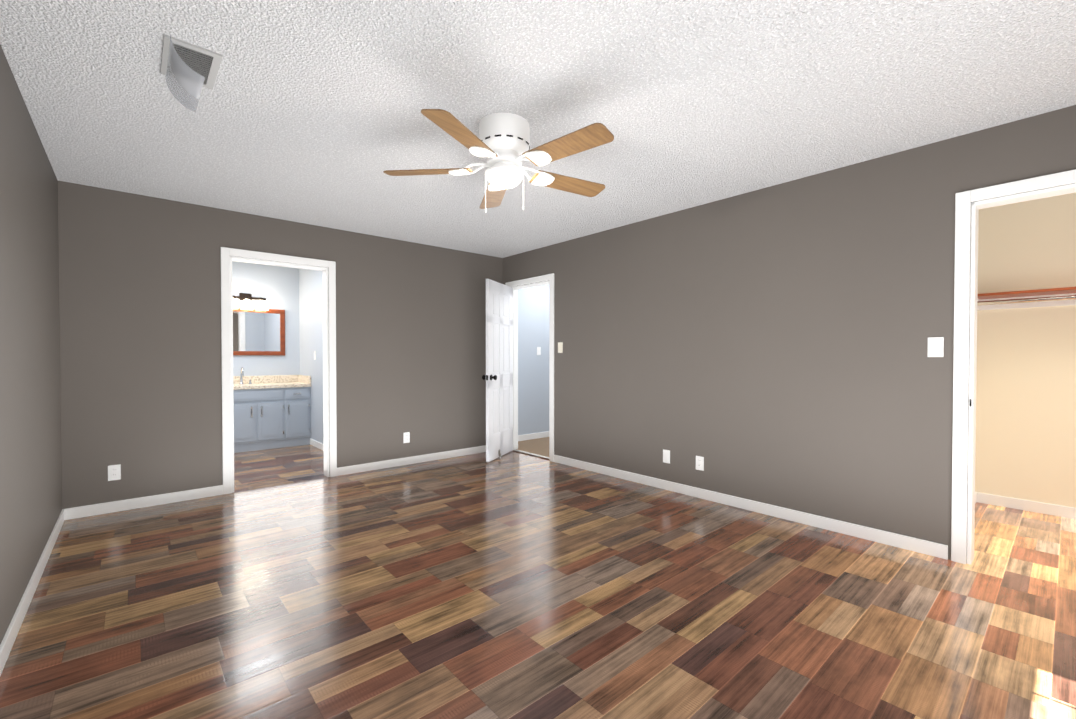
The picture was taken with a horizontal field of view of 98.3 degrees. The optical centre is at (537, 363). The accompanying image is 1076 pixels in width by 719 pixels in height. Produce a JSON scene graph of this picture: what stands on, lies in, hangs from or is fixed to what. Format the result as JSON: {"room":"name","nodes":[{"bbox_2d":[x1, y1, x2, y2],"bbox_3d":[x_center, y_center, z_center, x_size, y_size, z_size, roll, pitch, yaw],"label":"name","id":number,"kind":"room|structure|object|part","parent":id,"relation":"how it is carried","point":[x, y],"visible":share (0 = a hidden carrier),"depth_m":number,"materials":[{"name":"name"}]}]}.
{"room":"empty bedroom","nodes":[
{"label":"empty bedroom","id":0,"kind":"room"},
{"bbox_2d":[0,45,61,643],"bbox_3d":[-1.587,-0.058,1.135,0.120,2.440,5.990,-1,1,-41],"label":"wall","id":1,"kind":"structure","parent":0,"point":[30,460],"depth_m":2.26,"materials":[{"name":"grey paint"}]},
{"bbox_2d":[0,508,67,675],"bbox_3d":[-1.537,1.120,1.194,0.013,0.082,5.750,-1,1,-41],"label":"baseboard","id":2,"kind":"structure","parent":1,"relation":"attached to","point":[6,645],"depth_m":2.18,"materials":[{"name":"white wood"}]},
{"bbox_2d":[232,261,322,443],"bbox_3d":[-2.688,-0.099,4.152,2.190,2.440,0.004,-1,1,-41],"label":"wall","id":3,"kind":"structure","parent":0,"point":[295,294],"depth_m":4.43,"materials":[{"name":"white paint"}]},
{"bbox_2d":[233,293,267,310],"bbox_3d":[-3.852,-0.826,6.152,0.488,0.220,0.194,-1,1,-41],"label":"sconce","id":4,"kind":"object","parent":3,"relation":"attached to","point":[246,298],"visible":0.81,"depth_m":6.18,"materials":[{"name":"white glass"}]},
{"bbox_2d":[233,307,284,355],"bbox_3d":[-3.936,-0.427,6.194,1.020,0.640,0.028,-1,1,-41],"label":"bathroom mirror","id":5,"kind":"object","parent":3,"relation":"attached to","point":[258,332],"visible":0.52,"depth_m":6.32,"materials":[{"name":"brown wood"}]},
{"bbox_2d":[233,375,296,382],"bbox_3d":[-4.018,0.221,6.136,1.608,0.103,0.020,-1,1,-41],"label":"backsplash","id":6,"kind":"structure","parent":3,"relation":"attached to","point":[268,378],"depth_m":6.38,"materials":[{"name":"beige stone"}]},
{"bbox_2d":[297,375,310,382],"bbox_3d":[-3.230,0.217,6.440,0.020,0.103,0.558,-1,1,-41],"label":"backsplash","id":7,"kind":"structure","parent":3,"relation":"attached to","point":[300,378],"depth_m":6.45,"materials":[{"name":"beige stone"}]},
{"bbox_2d":[310,438,322,449],"bbox_3d":[-2.642,1.058,5.787,0.013,0.082,2.376,-1,1,-41],"label":"baseboard","id":8,"kind":"structure","parent":3,"relation":"attached to","point":[316,444],"depth_m":6.02,"materials":[{"name":"white wood"}]},
{"bbox_2d":[58,181,502,508],"bbox_3d":[-1.981,-0.106,4.686,3.958,2.440,0.120,-1,1,-41],"label":"wall","id":9,"kind":"structure","parent":0,"point":[140,336],"depth_m":3.88,"materials":[{"name":"grey paint"}]},
{"bbox_2d":[108,464,120,480],"bbox_3d":[-3.219,0.830,3.534,0.072,0.116,0.008,-1,1,-41],"label":"electrical outlet","id":10,"kind":"object","parent":9,"relation":"attached to","point":[114,472],"visible":1,"depth_m":3.53,"materials":[{"name":"white plastic"}]},
{"bbox_2d":[68,485,222,519],"bbox_3d":[-3.054,1.087,3.678,0.935,0.082,0.013,-1,1,-41],"label":"baseboard","id":11,"kind":"structure","parent":9,"relation":"attached to","point":[141,502],"depth_m":3.64,"materials":[{"name":"white wood"}]},
{"bbox_2d":[220,247,336,494],"bbox_3d":[-2.392,0.061,4.332,0.940,2.115,0.156,-1,1,-41],"label":"trim","id":12,"kind":"structure","parent":9,"relation":"attached to","point":[228,255],"depth_m":4.23,"materials":[{"name":"white wood"}]},
{"bbox_2d":[403,432,409,442],"bbox_3d":[-1.437,0.811,5.089,0.072,0.116,0.008,-1,1,-41],"label":"electrical outlet","id":13,"kind":"object","parent":9,"relation":"attached to","point":[406,437],"visible":1,"depth_m":5.09,"materials":[{"name":"white plastic"}]},
{"bbox_2d":[337,445,485,475],"bbox_3d":[-1.218,1.065,5.276,2.053,0.082,0.020,-1,1,-41],"label":"baseboard","id":14,"kind":"structure","parent":9,"relation":"attached to","point":[371,466],"depth_m":5.09,"materials":[{"name":"white wood"}]},
{"bbox_2d":[516,437,548,456],"bbox_3d":[2.369,1.137,4.771,2.600,0.072,6.240,-1,1,-41],"label":"floor","id":15,"kind":"structure","parent":0,"point":[538,446],"depth_m":6.07,"materials":[{"name":"beige carpet"}]},
{"bbox_2d":[518,284,548,434],"bbox_3d":[0.386,-0.139,7.084,2.522,2.440,0.120,-1,1,-41],"label":"wall","id":16,"kind":"structure","parent":0,"point":[533,366],"depth_m":6.60,"materials":[{"name":"paint"}]},
{"bbox_2d":[518,431,548,440],"bbox_3d":[0.386,1.029,7.012,2.398,0.082,0.013,-1,1,-41],"label":"baseboard","id":17,"kind":"structure","parent":16,"relation":"attached to","point":[532,436],"depth_m":6.61,"materials":[{"name":"white wood"}]},
{"bbox_2d":[537,347,540,354],"bbox_3d":[0.015,-0.177,6.669,0.072,0.116,0.017,-1,1,-41],"label":"light switch","id":18,"kind":"object","parent":16,"relation":"attached to","point":[538,350],"visible":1,"depth_m":6.67,"materials":[{"name":"white plastic"}]},
{"bbox_2d":[0,444,1075,718],"bbox_3d":[-0.273,1.154,3.958,5.790,0.060,8.490,-1,1,-41],"label":"floor","id":19,"kind":"structure","parent":0,"point":[292,582],"depth_m":2.17,"materials":[{"name":"brown wood"}]},
{"bbox_2d":[233,387,310,452],"bbox_3d":[-3.825,0.707,5.928,1.598,0.780,0.598,-1,1,-41],"label":"bathroom vanity","id":20,"kind":"object","parent":19,"relation":"on","point":[272,411],"depth_m":5.94,"materials":[{"name":"grey paint"}]},
{"bbox_2d":[233,383,310,386],"bbox_3d":[-3.835,0.296,5.926,1.608,0.042,0.578,-1,1,-41],"label":"countertop","id":21,"kind":"structure","parent":20,"relation":"on","point":[234,384],"depth_m":6.04,"materials":[{"name":"beige stone"}]},
{"bbox_2d":[233,367,251,384],"bbox_3d":[-3.865,0.162,6.074,0.240,0.222,0.145,-1,1,-41],"label":"faucet","id":22,"kind":"object","parent":21,"relation":"on","point":[242,371],"depth_m":6.09,"materials":[{"name":"silver metal"}]},
{"bbox_2d":[512,449,548,458],"bbox_3d":[-0.071,1.095,5.600,0.045,0.014,0.720,-1,1,-41],"label":"threshold","id":23,"kind":"object","parent":19,"relation":"on","point":[528,453],"visible":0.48,"depth_m":5.61,"materials":[{"name":"silver metal"}]},
{"bbox_2d":[0,0,1075,268],"bbox_3d":[0.077,-1.360,4.229,6.720,0.080,8.490,-1,1,-41],"label":"ceiling","id":24,"kind":"structure","parent":0,"point":[308,112],"depth_m":2.24,"materials":[{"name":"white paint"}]},
{"bbox_2d":[160,34,222,112],"bbox_3d":[-1.495,-1.226,2.002,0.190,0.129,0.360,-1,1,-41],"label":"ceiling vent","id":25,"kind":"object","parent":24,"relation":"in","point":[189,70],"visible":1,"depth_m":1.96,"materials":[{"name":"silver metal"}]},
{"bbox_2d":[383,109,613,212],"bbox_3d":[-0.148,-1.060,2.533,1.279,0.475,1.272,-1,1,-41],"label":"ceiling fan","id":26,"kind":"object","parent":24,"relation":"hanging from","point":[502,142],"visible":1,"depth_m":2.44,"materials":[{"name":"white"}]},
{"bbox_3d":[-0.183,-0.996,2.540,0.198,0.066,0.198,-1,1,-41],"label":"lamp shade","id":27,"kind":"part","parent":26,"relation":"part of","materials":[{"name":"white glass"}]},
{"bbox_2d":[503,105,1075,563],"bbox_3d":[1.443,-0.095,3.865,0.120,2.440,6.120,-1,1,-41],"label":"wall","id":28,"kind":"structure","parent":0,"point":[767,345],"depth_m":3.33,"materials":[{"name":"grey paint"}]},
{"bbox_2d":[482,279,512,461],"bbox_3d":[-0.444,0.082,5.480,0.173,2.042,0.732,0,1,19],"label":"bedroom door","id":29,"kind":"structure","parent":28,"relation":"in","point":[498,377],"depth_m":5.41,"materials":[{"name":"white wood"}]},
{"bbox_3d":[-0.546,0.157,5.182,0.173,0.066,0.100,0,1,19],"label":"knob","id":30,"kind":"part","parent":29,"relation":"part of","materials":[{"name":"black metal"}]},
{"bbox_2d":[505,273,553,461],"bbox_3d":[-0.062,0.044,5.594,0.156,2.115,0.890,-1,1,-41],"label":"door frame","id":31,"kind":"structure","parent":28,"relation":"attached to","point":[547,279],"depth_m":5.43,"materials":[{"name":"white wood"}]},
{"bbox_2d":[558,342,562,352],"bbox_3d":[0.242,-0.175,5.136,0.017,0.116,0.072,-1,1,-41],"label":"light switch","id":32,"kind":"object","parent":28,"relation":"attached to","point":[560,347],"visible":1,"depth_m":5.13,"materials":[{"name":"beige plastic"}]},
{"bbox_2d":[663,449,669,463],"bbox_3d":[1.139,0.826,4.128,0.008,0.116,0.072,-1,1,-41],"label":"electrical outlet","id":33,"kind":"object","parent":28,"relation":"attached to","point":[666,456],"visible":1,"depth_m":4.13,"materials":[{"name":"white plastic"}]},
{"bbox_2d":[696,456,703,470],"bbox_3d":[1.351,0.834,3.887,0.008,0.116,0.072,-1,1,-41],"label":"electrical outlet","id":34,"kind":"object","parent":28,"relation":"attached to","point":[699,462],"visible":1,"depth_m":3.88,"materials":[{"name":"white plastic"}]},
{"bbox_2d":[554,455,947,559],"bbox_3d":[1.281,1.083,3.966,0.013,0.082,3.350,-1,1,-41],"label":"baseboard","id":35,"kind":"structure","parent":28,"relation":"attached to","point":[934,549],"depth_m":3.39,"materials":[{"name":"white wood"}]},
{"bbox_2d":[928,337,943,356],"bbox_3d":[2.338,-0.096,2.736,0.017,0.116,0.072,-1,1,-41],"label":"light switch","id":36,"kind":"object","parent":28,"relation":"attached to","point":[935,346],"visible":1,"depth_m":2.73,"materials":[{"name":"white plastic"}]},
{"bbox_2d":[951,169,1075,564],"bbox_3d":[2.899,0.090,2.202,0.156,2.115,1.385,-1,1,-41],"label":"trim","id":37,"kind":"structure","parent":28,"relation":"attached to","point":[964,379],"depth_m":2.64,"materials":[{"name":"white wood"}]},
{"bbox_2d":[975,193,1075,507],"bbox_3d":[2.907,-0.074,2.283,0.004,2.440,1.370,-1,1,-41],"label":"wall","id":38,"kind":"structure","parent":0,"point":[1026,408],"depth_m":2.53,"materials":[{"name":"beige paint"}]},
{"bbox_2d":[975,492,977,503],"bbox_3d":[2.998,1.092,3.292,1.440,0.082,0.013,-1,1,-41],"label":"baseboard","id":39,"kind":"structure","parent":38,"relation":"attached to","point":[976,493],"depth_m":3.77,"materials":[{"name":"white wood"}]},
{"bbox_2d":[977,287,1075,309],"bbox_3d":[3.930,-0.472,3.111,0.299,0.105,1.478,-1,1,-41],"label":"closet shelf","id":40,"kind":"object","parent":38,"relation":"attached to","point":[1063,296],"visible":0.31,"depth_m":3.45,"materials":[{"name":"brown wood"}]},
{"bbox_3d":[3.855,-0.454,3.046,0.032,0.032,1.442,-1,1,-41],"label":"rod","id":41,"kind":"part","parent":40,"relation":"part of","materials":[{"name":"silver metal"}]},
{"bbox_2d":[978,492,1075,518],"bbox_3d":[4.039,1.093,3.228,0.013,0.082,1.480,-1,1,-41],"label":"baseboard","id":42,"kind":"structure","parent":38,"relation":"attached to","point":[1035,506],"depth_m":3.55,"materials":[{"name":"white wood"}]}
]}

